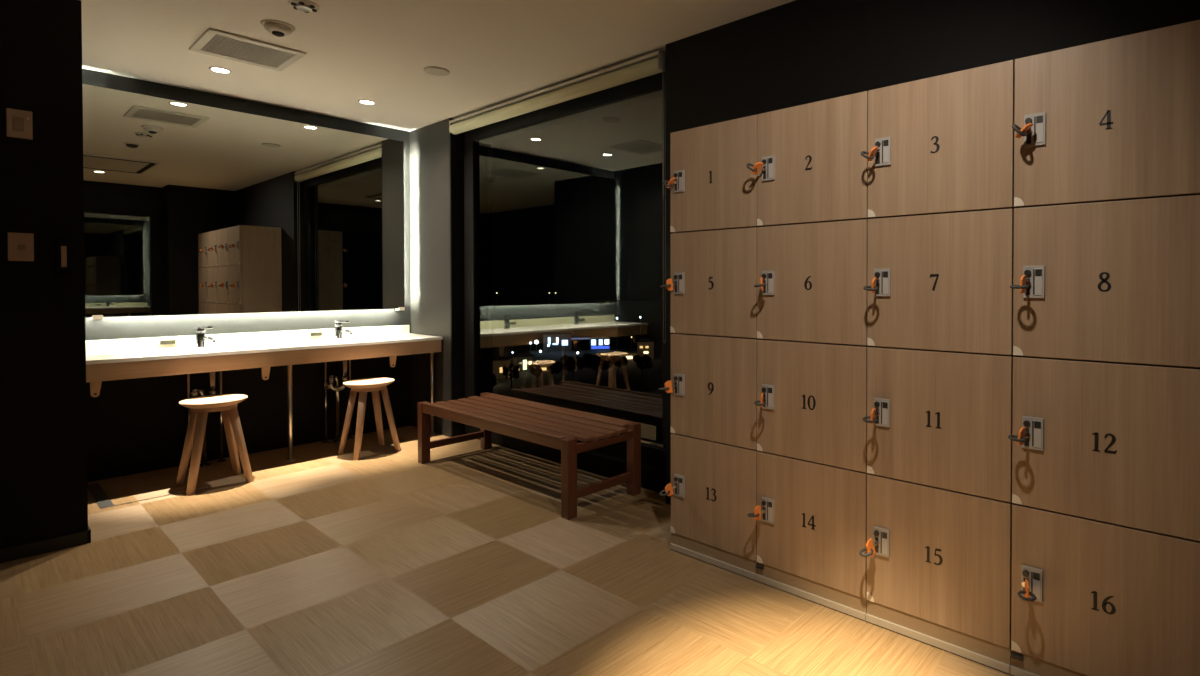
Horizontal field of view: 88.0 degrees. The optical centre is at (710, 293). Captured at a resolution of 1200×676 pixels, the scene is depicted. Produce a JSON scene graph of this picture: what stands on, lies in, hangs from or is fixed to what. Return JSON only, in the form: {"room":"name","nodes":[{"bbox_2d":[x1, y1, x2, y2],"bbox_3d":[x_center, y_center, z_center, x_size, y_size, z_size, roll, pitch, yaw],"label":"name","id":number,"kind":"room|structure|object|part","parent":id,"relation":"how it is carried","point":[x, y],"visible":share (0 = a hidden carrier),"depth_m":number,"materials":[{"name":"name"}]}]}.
{"room":"changing room","nodes":[
{"label":"changing room","id":0,"kind":"room"},
{"bbox_2d":[0,0,87,548],"bbox_3d":[-3.626,-0.086,2.588,1.275,2.369,1.253,1,1,39],"label":"wall","id":1,"kind":"structure","parent":0,"point":[44,491],"depth_m":2.58,"materials":[{"name":"grey paint"}]},
{"bbox_2d":[6,108,32,139],"bbox_3d":[-2.848,-0.698,2.519,0.012,0.116,0.072,1,1,39],"label":"wall switch","id":2,"kind":"object","parent":1,"relation":"attached to","point":[19,124],"visible":1,"depth_m":2.52,"materials":[{"name":"white plastic"}]},
{"bbox_2d":[7,232,33,260],"bbox_3d":[-2.848,-0.191,2.525,0.012,0.116,0.072,1,1,39],"label":"wall plate","id":3,"kind":"object","parent":1,"relation":"attached to","point":[20,245],"visible":1,"depth_m":2.52,"materials":[{"name":"brown plastic"}]},
{"bbox_2d":[0,526,90,562],"bbox_3d":[-3.582,1.071,2.572,1.183,0.055,1.261,1,1,39],"label":"baseboard","id":4,"kind":"structure","parent":1,"relation":"attached to","point":[84,537],"depth_m":2.58,"materials":[{"name":"black"}]},
{"bbox_2d":[56,239,70,275],"bbox_3d":[-2.771,-0.152,2.619,0.014,0.160,0.044,1,1,39],"label":"wall holder","id":5,"kind":"object","parent":1,"relation":"attached to","point":[63,246],"visible":1,"depth_m":2.62,"materials":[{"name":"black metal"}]},
{"bbox_2d":[82,68,410,481],"bbox_3d":[-2.971,-0.108,4.329,0.100,2.369,2.317,1,1,39],"label":"wall","id":6,"kind":"structure","parent":0,"point":[136,425],"depth_m":4.06,"materials":[{"name":"grey paint"}]},
{"bbox_2d":[82,84,404,319],"bbox_3d":[-3.020,-0.522,4.127,0.066,1.331,1.844,1,1,39],"label":"mirror","id":7,"kind":"object","parent":6,"relation":"attached to","point":[190,209],"visible":0.92,"depth_m":3.97,"materials":[{"name":"mirror"}]},
{"bbox_2d":[86,325,408,352],"bbox_3d":[-3.027,0.301,4.165,0.022,0.074,1.920,1,1,39],"label":"backsplash","id":8,"kind":"structure","parent":6,"relation":"attached to","point":[92,346],"depth_m":4.03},
{"bbox_2d":[80,0,794,131],"bbox_3d":[-1.257,-1.304,2.066,5.595,0.080,3.650,1,1,39],"label":"ceiling","id":9,"kind":"structure","parent":0,"point":[493,52],"depth_m":3.14,"materials":[{"name":"paint"}]},
{"bbox_2d":[208,66,231,72],"bbox_3d":[-2.811,-1.279,3.504,0.104,0.007,0.104,1,1,39],"label":"recessed light","id":10,"kind":"object","parent":9,"relation":"in","point":[213,68],"visible":1,"depth_m":3.49,"materials":[{"name":"white glass"}]},
{"bbox_2d":[189,28,306,70],"bbox_3d":[-2.432,-1.273,3.217,0.410,0.012,0.410,1,1,39],"label":"ceiling vent","id":11,"kind":"object","parent":9,"relation":"in","point":[214,42],"visible":1,"depth_m":3.19,"materials":[{"name":"metal"}]},
{"bbox_2d":[201,35,293,66],"bbox_3d":[-2.432,-1.274,3.217,0.314,0.010,0.334,1,1,39],"label":"grille","id":12,"kind":"object","parent":11,"relation":"attached to","point":[219,45],"depth_m":3.22,"materials":[{"name":"metal"}]},
{"bbox_2d":[260,19,294,36],"bbox_3d":[-2.057,-1.250,2.909,0.136,0.050,0.136,1,1,39],"label":"smoke detector","id":13,"kind":"object","parent":9,"relation":"attached to","point":[278,28],"visible":1,"depth_m":2.88,"materials":[{"name":"white plastic"}]},
{"bbox_2d":[288,0,319,12],"bbox_3d":[-1.790,-1.261,2.692,0.116,0.022,0.116,1,1,39],"label":"ceiling sensor","id":14,"kind":"object","parent":9,"relation":"attached to","point":[307,6],"visible":1,"depth_m":2.67,"materials":[{"name":"white plastic"}]},
{"bbox_2d":[358,99,375,104],"bbox_3d":[-2.313,-1.286,4.117,0.104,0.007,0.104,1,1,39],"label":"recessed light","id":15,"kind":"object","parent":9,"relation":"in","point":[368,102],"visible":1,"depth_m":4.12,"materials":[{"name":"white glass"}]},
{"bbox_2d":[424,66,448,75],"bbox_3d":[-1.576,-1.276,3.519,0.136,0.012,0.136,1,1,39],"label":"ceiling speaker","id":16,"kind":"object","parent":9,"relation":"attached to","point":[438,71],"visible":1,"depth_m":3.50,"materials":[{"name":"plastic"}]},
{"bbox_2d":[410,118,492,436],"bbox_3d":[-2.065,-0.114,4.864,0.632,2.369,0.345,1,1,39],"label":"wall","id":17,"kind":"structure","parent":0,"point":[430,144],"depth_m":4.74,"materials":[{"name":"grey paint"}]},
{"bbox_2d":[0,425,1012,675],"bbox_3d":[-1.257,1.144,2.096,5.595,0.080,3.650,1,1,39],"label":"floor","id":18,"kind":"structure","parent":0,"point":[464,561],"depth_m":2.30,"materials":[{"name":"plastic"}]},
{"bbox_2d":[87,483,207,508],"bbox_3d":[-3.168,1.086,3.435,0.568,0.004,0.426,1,1,39],"label":"floor hatch","id":19,"kind":"object","parent":18,"relation":"on","point":[96,491],"visible":0.93,"depth_m":3.27,"materials":[{"name":"metal"}]},
{"bbox_2d":[175,394,253,494],"bbox_3d":[-2.827,0.844,3.486,0.305,0.487,0.305,1,1,38],"label":"stool","id":20,"kind":"object","parent":18,"relation":"on","point":[199,407],"visible":1,"depth_m":3.45,"materials":[{"name":"brown wood"}]},
{"bbox_3d":[-2.960,0.872,3.466,0.118,0.431,0.044,0,1,-13],"label":"leg","id":21,"kind":"part","parent":20,"relation":"part of","materials":[{"name":"brown wood"}]},
{"bbox_3d":[-2.815,0.873,3.353,0.044,0.431,0.118,0,1,-1],"label":"leg","id":22,"kind":"part","parent":20,"relation":"part of","materials":[{"name":"brown wood"}]},
{"bbox_3d":[-2.827,0.617,3.483,0.305,0.034,0.305,1,1,38],"label":"seat","id":23,"kind":"part","parent":20,"relation":"part of","materials":[{"name":"brown wood"}]},
{"bbox_3d":[-2.839,0.870,3.620,0.044,0.431,0.118,0,1,-1],"label":"leg","id":24,"kind":"part","parent":20,"relation":"part of","materials":[{"name":"brown wood"}]},
{"bbox_3d":[-2.695,0.871,3.507,0.118,0.431,0.044,0,1,-13],"label":"leg","id":25,"kind":"part","parent":20,"relation":"part of","materials":[{"name":"brown wood"}]},
{"bbox_2d":[86,325,442,461],"bbox_3d":[-2.825,0.673,4.017,0.528,0.815,1.936,1,1,39],"label":"countertop","id":26,"kind":"structure","parent":18,"relation":"on","point":[113,359],"depth_m":3.83,"materials":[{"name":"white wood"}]},
{"bbox_3d":[-3.337,0.301,3.760,0.008,0.025,0.072,1,1,39],"label":"notice plate","id":27,"kind":"part","parent":26,"relation":"part of","materials":[{"name":"gold metal"}]},
{"bbox_2d":[195,326,215,347],"bbox_3d":[-3.136,0.272,3.800,0.155,0.133,0.058,0,1,17],"label":"tap","id":28,"kind":"object","parent":26,"relation":"on","point":[200,330],"visible":1,"depth_m":3.79,"materials":[{"name":"silver metal"}]},
{"bbox_3d":[-3.154,0.221,3.805,0.110,0.032,0.050,0,1,17],"label":"lever","id":29,"kind":"part","parent":28,"relation":"part of","materials":[{"name":"silver metal"}]},
{"bbox_3d":[-3.118,0.285,3.795,0.119,0.038,0.026,0,1,17],"label":"spout","id":30,"kind":"part","parent":28,"relation":"part of","materials":[{"name":"silver metal"}]},
{"bbox_2d":[186,371,225,468],"bbox_3d":[-3.166,0.764,3.840,0.105,0.638,0.208,1,1,39],"label":"pipe","id":31,"kind":"object","parent":26,"relation":"in","point":[212,375],"visible":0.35,"depth_m":3.82,"materials":[{"name":"silver metal"}]},
{"bbox_3d":[-2.706,0.761,3.936,0.052,0.642,0.052,1,1,39],"label":"leg","id":32,"kind":"part","parent":26,"relation":"part of","materials":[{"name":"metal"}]},
{"bbox_3d":[-2.828,0.294,4.386,0.008,0.025,0.072,1,1,39],"label":"notice plate","id":33,"kind":"part","parent":26,"relation":"part of","materials":[{"name":"gold metal"}]},
{"bbox_2d":[322,360,353,443],"bbox_3d":[-2.687,0.757,4.430,0.105,0.638,0.208,1,1,39],"label":"pipe","id":34,"kind":"object","parent":26,"relation":"in","point":[337,388],"visible":0.77,"depth_m":4.41,"materials":[{"name":"silver metal"}]},
{"bbox_2d":[334,320,352,338],"bbox_3d":[-2.644,0.264,4.406,0.155,0.133,0.058,0,1,17],"label":"tap","id":35,"kind":"object","parent":26,"relation":"on","point":[338,324],"visible":1,"depth_m":4.40,"materials":[{"name":"silver metal"}]},
{"bbox_3d":[-2.662,0.213,4.411,0.110,0.032,0.050,0,1,17],"label":"lever","id":36,"kind":"part","parent":35,"relation":"part of","materials":[{"name":"silver metal"}]},
{"bbox_3d":[-2.627,0.278,4.401,0.119,0.038,0.026,0,1,17],"label":"spout","id":37,"kind":"part","parent":35,"relation":"part of","materials":[{"name":"silver metal"}]},
{"bbox_3d":[-2.120,0.752,4.659,0.052,0.642,0.052,1,1,39],"label":"leg","id":38,"kind":"part","parent":26,"relation":"part of","materials":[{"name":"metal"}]},
{"bbox_2d":[338,378,400,460],"bbox_3d":[-2.310,0.836,4.140,0.305,0.487,0.305,1,1,37],"label":"stool","id":39,"kind":"object","parent":18,"relation":"on","point":[364,385],"visible":1,"depth_m":4.10,"materials":[{"name":"brown wood"}]},
{"bbox_3d":[-2.442,0.864,4.117,0.118,0.431,0.044,0,1,-14],"label":"leg","id":40,"kind":"part","parent":39,"relation":"part of","materials":[{"name":"brown wood"}]},
{"bbox_3d":[-2.295,0.865,4.007,0.044,0.431,0.118,0,1,-2],"label":"leg","id":41,"kind":"part","parent":39,"relation":"part of","materials":[{"name":"brown wood"}]},
{"bbox_3d":[-2.310,0.609,4.137,0.305,0.034,0.305,1,1,37],"label":"seat","id":42,"kind":"part","parent":39,"relation":"part of","materials":[{"name":"brown wood"}]},
{"bbox_3d":[-2.324,0.862,4.274,0.044,0.431,0.118,0,1,-2],"label":"leg","id":43,"kind":"part","parent":39,"relation":"part of","materials":[{"name":"brown wood"}]},
{"bbox_3d":[-2.177,0.863,4.163,0.118,0.431,0.044,0,1,-14],"label":"leg","id":44,"kind":"part","parent":39,"relation":"part of","materials":[{"name":"brown wood"}]},
{"bbox_2d":[418,392,640,519],"bbox_3d":[-1.123,0.891,3.613,1.527,0.390,0.490,1,1,39],"label":"bench","id":45,"kind":"object","parent":18,"relation":"on","point":[560,428],"visible":1,"depth_m":3.34,"materials":[{"name":"brown wood"}]},
{"bbox_3d":[-1.831,0.890,3.908,0.056,0.384,0.056,1,1,39],"label":"leg","id":46,"kind":"part","parent":45,"relation":"part of","materials":[{"name":"brown wood"}]},
{"bbox_3d":[-1.558,0.886,4.245,0.056,0.384,0.056,1,1,39],"label":"leg","id":47,"kind":"part","parent":45,"relation":"part of","materials":[{"name":"brown wood"}]},
{"bbox_3d":[-1.267,0.734,3.434,1.415,0.056,0.026,1,1,39],"label":"long rail","id":48,"kind":"part","parent":45,"relation":"part of","materials":[{"name":"brown wood"}]},
{"bbox_3d":[-0.689,0.901,2.982,0.056,0.384,0.056,1,1,39],"label":"leg","id":49,"kind":"part","parent":45,"relation":"part of","materials":[{"name":"brown wood"}]},
{"bbox_3d":[-0.546,0.760,3.143,0.028,0.046,0.378,1,1,39],"label":"rail","id":50,"kind":"part","parent":45,"relation":"part of","materials":[{"name":"brown wood"}]},
{"bbox_3d":[-0.415,0.897,3.319,0.056,0.384,0.056,1,1,39],"label":"leg","id":51,"kind":"part","parent":45,"relation":"part of","materials":[{"name":"brown wood"}]},
{"bbox_2d":[670,115,759,579],"bbox_3d":[0.118,0.207,2.612,0.446,1.782,0.397,1,1,39],"label":"lockers","id":52,"kind":"object","parent":18,"relation":"on","point":[713,194],"visible":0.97,"depth_m":2.45,"materials":[{"name":"brown wood"}]},
{"bbox_2d":[658,380,674,392],"bbox_3d":[-0.184,0.392,2.563,0.047,0.051,0.075,1,1,40],"label":"key","id":53,"kind":"object","parent":52,"relation":"in","point":[668,385],"visible":1,"depth_m":2.56,"materials":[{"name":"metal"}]},
{"bbox_2d":[659,483,674,495],"bbox_3d":[-0.183,0.825,2.568,0.047,0.054,0.072,1,1,36],"label":"key","id":54,"kind":"object","parent":52,"relation":"in","point":[668,489],"visible":1,"depth_m":2.56,"materials":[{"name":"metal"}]},
{"bbox_2d":[660,279,674,290],"bbox_3d":[-0.180,-0.036,2.548,0.047,0.051,0.075,0,1,23],"label":"key","id":55,"kind":"object","parent":52,"relation":"in","point":[669,284],"visible":1,"depth_m":2.54,"materials":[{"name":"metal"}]},
{"bbox_2d":[662,177,675,187],"bbox_3d":[-0.168,-0.459,2.537,0.039,0.045,0.078,1,1,40],"label":"key","id":56,"kind":"object","parent":52,"relation":"in","point":[669,185],"visible":1,"depth_m":2.53,"materials":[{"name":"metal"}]},
{"bbox_3d":[0.008,-0.469,2.469,0.444,0.422,0.020,1,1,39],"label":"door","id":57,"kind":"part","parent":52,"relation":"part of","materials":[{"name":"brown wood"}]},
{"bbox_3d":[0.010,1.050,2.489,0.446,0.046,0.016,1,1,39],"label":"kick panel","id":58,"kind":"part","parent":52,"relation":"part of","materials":[{"name":"beige wood"}]},
{"bbox_3d":[0.008,-0.041,2.474,0.444,0.422,0.020,1,1,39],"label":"door","id":59,"kind":"part","parent":52,"relation":"part of","materials":[{"name":"brown wood"}]},
{"bbox_3d":[0.008,0.814,2.485,0.444,0.422,0.020,1,1,39],"label":"door","id":60,"kind":"part","parent":52,"relation":"part of","materials":[{"name":"brown wood"}]},
{"bbox_3d":[0.008,0.387,2.479,0.444,0.422,0.020,1,1,39],"label":"door","id":61,"kind":"part","parent":52,"relation":"part of","materials":[{"name":"brown wood"}]},
{"bbox_2d":[756,91,869,620],"bbox_3d":[0.465,0.210,2.330,0.446,1.782,0.397,1,1,39],"label":"lockers","id":62,"kind":"object","parent":18,"relation":"on","point":[812,186],"visible":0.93,"depth_m":2.17,"materials":[{"name":"brown wood"}]},
{"bbox_2d":[746,162,763,173],"bbox_3d":[0.169,-0.464,2.265,0.080,0.041,0.039,0,1,-25],"label":"key","id":63,"kind":"object","parent":62,"relation":"in","point":[757,167],"visible":1,"depth_m":2.26,"materials":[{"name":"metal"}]},
{"bbox_2d":[747,505,763,519],"bbox_3d":[0.173,0.819,2.270,0.076,0.051,0.047,0,1,-18],"label":"key","id":64,"kind":"object","parent":62,"relation":"in","point":[757,511],"visible":1,"depth_m":2.27,"materials":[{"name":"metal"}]},
{"bbox_2d":[754,277,765,290],"bbox_3d":[0.181,-0.034,2.254,0.047,0.050,0.075,0,1,-6],"label":"key","id":65,"kind":"object","parent":62,"relation":"in","point":[761,284],"visible":1,"depth_m":2.24,"materials":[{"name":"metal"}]},
{"bbox_2d":[754,393,766,407],"bbox_3d":[0.182,0.397,2.260,0.047,0.052,0.074,0,1,-7],"label":"key","id":66,"kind":"object","parent":62,"relation":"in","point":[763,403],"visible":1,"depth_m":2.25,"materials":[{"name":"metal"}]},
{"bbox_3d":[0.357,1.054,2.207,0.446,0.046,0.016,1,1,39],"label":"kick panel","id":67,"kind":"part","parent":62,"relation":"part of","materials":[{"name":"beige wood"}]},
{"bbox_3d":[0.356,0.390,2.197,0.444,0.422,0.020,1,1,39],"label":"door","id":68,"kind":"part","parent":62,"relation":"part of","materials":[{"name":"brown wood"}]},
{"bbox_3d":[0.356,0.818,2.203,0.444,0.422,0.020,1,1,39],"label":"door","id":69,"kind":"part","parent":62,"relation":"part of","materials":[{"name":"brown wood"}]},
{"bbox_3d":[0.356,-0.038,2.192,0.444,0.422,0.020,1,1,39],"label":"door","id":70,"kind":"part","parent":62,"relation":"part of","materials":[{"name":"brown wood"}]},
{"bbox_3d":[0.356,-0.465,2.187,0.444,0.422,0.020,1,1,39],"label":"door","id":71,"kind":"part","parent":62,"relation":"part of","materials":[{"name":"brown wood"}]},
{"bbox_2d":[866,60,1014,673],"bbox_3d":[0.813,0.214,2.048,0.446,1.782,0.397,1,1,39],"label":"lockers","id":72,"kind":"object","parent":18,"relation":"on","point":[941,207],"visible":0.94,"depth_m":1.89,"materials":[{"name":"brown wood"}]},
{"bbox_2d":[859,539,875,556],"bbox_3d":[0.514,0.832,2.000,0.046,0.054,0.072,0,1,31],"label":"key","id":73,"kind":"object","parent":72,"relation":"in","point":[870,545],"visible":1,"depth_m":1.99,"materials":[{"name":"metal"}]},
{"bbox_2d":[861,146,877,160],"bbox_3d":[0.520,-0.452,1.980,0.077,0.046,0.038,0,1,-30],"label":"key","id":74,"kind":"object","parent":72,"relation":"in","point":[870,157],"visible":1,"depth_m":1.97,"materials":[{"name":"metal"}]},
{"bbox_2d":[862,408,876,424],"bbox_3d":[0.527,0.401,1.979,0.074,0.052,0.047,0,1,-28],"label":"key","id":75,"kind":"object","parent":72,"relation":"in","point":[873,420],"visible":1,"depth_m":1.98,"materials":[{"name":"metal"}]},
{"bbox_2d":[863,277,877,293],"bbox_3d":[0.528,-0.025,1.974,0.074,0.053,0.046,0,1,-30],"label":"key","id":76,"kind":"object","parent":72,"relation":"in","point":[873,288],"visible":1,"depth_m":1.97,"materials":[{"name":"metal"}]},
{"bbox_3d":[0.705,1.057,1.925,0.446,0.046,0.016,1,1,39],"label":"kick panel","id":77,"kind":"part","parent":72,"relation":"part of","materials":[{"name":"beige wood"}]},
{"bbox_3d":[0.704,0.821,1.921,0.444,0.422,0.020,1,1,39],"label":"door","id":78,"kind":"part","parent":72,"relation":"part of","materials":[{"name":"brown wood"}]},
{"bbox_3d":[0.704,0.393,1.915,0.444,0.422,0.020,1,1,39],"label":"door","id":79,"kind":"part","parent":72,"relation":"part of","materials":[{"name":"brown wood"}]},
{"bbox_3d":[0.704,-0.034,1.910,0.444,0.422,0.020,1,1,39],"label":"door","id":80,"kind":"part","parent":72,"relation":"part of","materials":[{"name":"brown wood"}]},
{"bbox_3d":[0.704,-0.462,1.905,0.444,0.422,0.020,1,1,39],"label":"door","id":81,"kind":"part","parent":72,"relation":"part of","materials":[{"name":"brown wood"}]},
{"bbox_2d":[1010,20,1199,675],"bbox_3d":[1.161,0.217,1.766,0.446,1.782,0.397,1,1,39],"label":"lockers","id":82,"kind":"object","parent":18,"relation":"on","point":[1106,470],"visible":0.97,"depth_m":1.62,"materials":[{"name":"brown wood"}]},
{"bbox_2d":[1008,427,1026,444],"bbox_3d":[0.867,0.400,1.703,0.076,0.050,0.047,0,1,-14],"label":"key","id":83,"kind":"object","parent":82,"relation":"in","point":[1021,436],"visible":1,"depth_m":1.70,"materials":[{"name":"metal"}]},
{"bbox_2d":[1010,275,1028,293],"bbox_3d":[0.861,-0.025,1.705,0.047,0.051,0.074,0,1,27],"label":"key","id":84,"kind":"object","parent":82,"relation":"in","point":[1023,286],"visible":1,"depth_m":1.69,"materials":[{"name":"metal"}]},
{"bbox_2d":[1012,123,1032,137],"bbox_3d":[0.868,-0.451,1.696,0.079,0.040,0.042,-1,1,-40],"label":"key","id":85,"kind":"object","parent":82,"relation":"in","point":[1021,132],"visible":1,"depth_m":1.69,"materials":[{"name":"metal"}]},
{"bbox_2d":[1017,579,1035,600],"bbox_3d":[0.884,0.830,1.698,0.075,0.051,0.047,-1,1,-45],"label":"key","id":86,"kind":"object","parent":82,"relation":"in","point":[1026,591],"visible":1,"depth_m":1.69,"materials":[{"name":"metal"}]},
{"bbox_3d":[1.053,1.061,1.643,0.446,0.046,0.016,1,1,39],"label":"kick panel","id":87,"kind":"part","parent":82,"relation":"part of","materials":[{"name":"beige wood"}]},
{"bbox_3d":[1.051,0.825,1.639,0.444,0.422,0.020,1,1,39],"label":"door","id":88,"kind":"part","parent":82,"relation":"part of","materials":[{"name":"brown wood"}]},
{"bbox_3d":[1.051,0.397,1.633,0.444,0.422,0.020,1,1,39],"label":"door","id":89,"kind":"part","parent":82,"relation":"part of","materials":[{"name":"brown wood"}]},
{"bbox_3d":[1.051,-0.031,1.628,0.444,0.422,0.020,1,1,39],"label":"door","id":90,"kind":"part","parent":82,"relation":"part of","materials":[{"name":"brown wood"}]},
{"bbox_3d":[1.051,-0.458,1.623,0.444,0.422,0.020,1,1,39],"label":"door","id":91,"kind":"part","parent":82,"relation":"part of","materials":[{"name":"brown wood"}]},
{"bbox_2d":[666,0,1199,504],"bbox_3d":[0.860,-0.085,2.492,2.525,2.369,0.345,1,1,39],"label":"wall","id":92,"kind":"structure","parent":0,"point":[797,52],"depth_m":2.49,"materials":[{"name":"grey paint"}]},
{"bbox_2d":[450,71,665,493],"bbox_3d":[-1.009,-0.103,3.928,2.188,2.369,0.219,1,1,39],"label":"window","id":93,"kind":"structure","parent":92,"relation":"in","point":[468,247],"depth_m":4.52,"materials":[{"name":"black metal"}]},
{"bbox_2d":[449,51,665,342],"bbox_3d":[-1.074,-0.516,3.872,2.145,1.541,0.077,1,1,39],"label":"roller blind","id":94,"kind":"object","parent":93,"relation":"attached to","point":[653,63],"visible":0.89,"depth_m":3.56,"materials":[{"name":"beige fabric"}]},
{"bbox_3d":[-1.078,-1.255,3.862,2.132,0.018,0.066,1,1,39],"label":"head rail","id":95,"kind":"part","parent":94,"relation":"part of","materials":[{"name":"silver metal"}]},
{"bbox_3d":[-0.241,-0.468,3.200,0.004,1.462,0.019,1,1,39],"label":"pull cord","id":96,"kind":"part","parent":94,"relation":"part of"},
{"label":"outside","id":97,"kind":"structure","parent":0,"visible":0},
{"bbox_2d":[493,299,662,438],"bbox_3d":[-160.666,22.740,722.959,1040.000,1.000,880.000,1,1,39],"label":"city view","id":98,"kind":"structure","parent":97,"point":[627,394],"depth_m":289.22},
{"bbox_2d":[493,374,497,386],"bbox_3d":[-66.004,26.084,178.481,7.922,5.736,7.686,0,1,-32],"label":"tree","id":99,"kind":"object","parent":98,"relation":"on","point":[495,382],"visible":0.06,"depth_m":179.28,"materials":[{"name":"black plant"}]},
{"bbox_2d":[493,357,511,378],"bbox_3d":[-72.740,25.381,207.425,10.000,6.400,7.500,0,1,-19],"label":"building","id":100,"kind":"structure","parent":98,"relation":"on","point":[498,362],"depth_m":204.59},
{"bbox_2d":[502,364,519,387],"bbox_3d":[-60.500,25.175,185.586,5.080,7.368,5.050,0,1,-18],"label":"tree","id":101,"kind":"object","parent":98,"relation":"on","point":[509,374],"visible":1,"depth_m":184.22,"materials":[{"name":"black plant"}]},
{"bbox_3d":[-60.500,23.976,185.571,5.080,4.970,5.050,0,1,-18],"label":"crown","id":102,"kind":"part","parent":101,"relation":"part of","materials":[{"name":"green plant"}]},
{"bbox_2d":[512,351,533,371],"bbox_3d":[-68.916,24.965,224.992,7.600,6.800,6.400,0,1,-17],"label":"building","id":103,"kind":"structure","parent":98,"relation":"on","point":[523,359],"depth_m":222.13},
{"bbox_2d":[528,363,541,384],"bbox_3d":[-55.183,25.466,192.640,4.289,6.616,4.773,0,1,-20],"label":"tree","id":104,"kind":"object","parent":98,"relation":"on","point":[535,369],"visible":1,"depth_m":191.40,"materials":[{"name":"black plant"}]},
{"bbox_3d":[-55.183,24.368,192.627,4.289,4.419,4.773,0,1,-20],"label":"crown","id":105,"kind":"part","parent":104,"relation":"part of","materials":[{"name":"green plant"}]},
{"bbox_2d":[538,359,554,371],"bbox_3d":[-59.864,26.390,222.932,6.000,4.000,5.500,0,1,-15],"label":"building","id":106,"kind":"structure","parent":98,"relation":"on","point":[544,363],"depth_m":220.46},
{"bbox_2d":[546,361,562,378],"bbox_3d":[-52.129,25.686,203.844,5.502,5.906,5.951,-1,1,-41],"label":"tree","id":107,"kind":"object","parent":98,"relation":"on","point":[557,367],"visible":1,"depth_m":201.91,"materials":[{"name":"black plant"}]},
{"bbox_2d":[543,332,571,350],"bbox_3d":[-73.818,23.301,295.210,13.500,8.400,8.500,0,1,-14],"label":"building","id":108,"kind":"structure","parent":98,"relation":"on","point":[558,341],"depth_m":291.42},
{"bbox_2d":[560,355,584,375],"bbox_3d":[-47.302,24.927,210.093,8.498,7.263,9.097,-1,1,-43],"label":"tree","id":109,"kind":"object","parent":98,"relation":"on","point":[569,364],"visible":1,"depth_m":207.15,"materials":[{"name":"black plant"}]},
{"bbox_2d":[571,335,589,339],"bbox_3d":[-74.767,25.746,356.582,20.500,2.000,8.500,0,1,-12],"label":"building","id":110,"kind":"structure","parent":98,"relation":"on","point":[573,337],"depth_m":352.64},
{"bbox_2d":[582,352,612,373],"bbox_3d":[-40.079,24.646,216.249,11.354,7.674,10.974,0,1,3],"label":"tree","id":111,"kind":"object","parent":98,"relation":"on","point":[602,361],"visible":0.98,"depth_m":213.47,"materials":[{"name":"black plant"}]},
{"bbox_2d":[589,334,609,349],"bbox_3d":[-54.111,23.999,299.463,10.100,6.900,8.500,0,1,-10],"label":"building","id":112,"kind":"structure","parent":98,"relation":"on","point":[602,341],"depth_m":295.54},
{"bbox_2d":[610,354,627,370],"bbox_3d":[-33.344,25.211,223.041,6.918,6.381,6.240,0,1,-20],"label":"tree","id":113,"kind":"object","parent":98,"relation":"on","point":[618,361],"visible":0.95,"depth_m":220.86,"materials":[{"name":"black plant"}]},
{"bbox_2d":[608,350,637,360],"bbox_3d":[-36.589,26.187,255.734,12.500,3.600,6.500,0,1,-8],"label":"building","id":114,"kind":"structure","parent":98,"relation":"on","point":[629,354],"depth_m":253.07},
{"bbox_2d":[633,355,652,374],"bbox_3d":[-23.401,24.895,213.770,6.662,7.239,5.944,0,1,12],"label":"tree","id":115,"kind":"object","parent":98,"relation":"on","point":[644,362],"visible":1,"depth_m":211.91,"materials":[{"name":"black plant"}]},
{"bbox_2d":[637,337,653,358],"bbox_3d":[-27.944,23.587,263.833,7.600,8.600,6.400,0,1,-6],"label":"building","id":116,"kind":"structure","parent":98,"relation":"on","point":[645,345],"depth_m":260.84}
]}

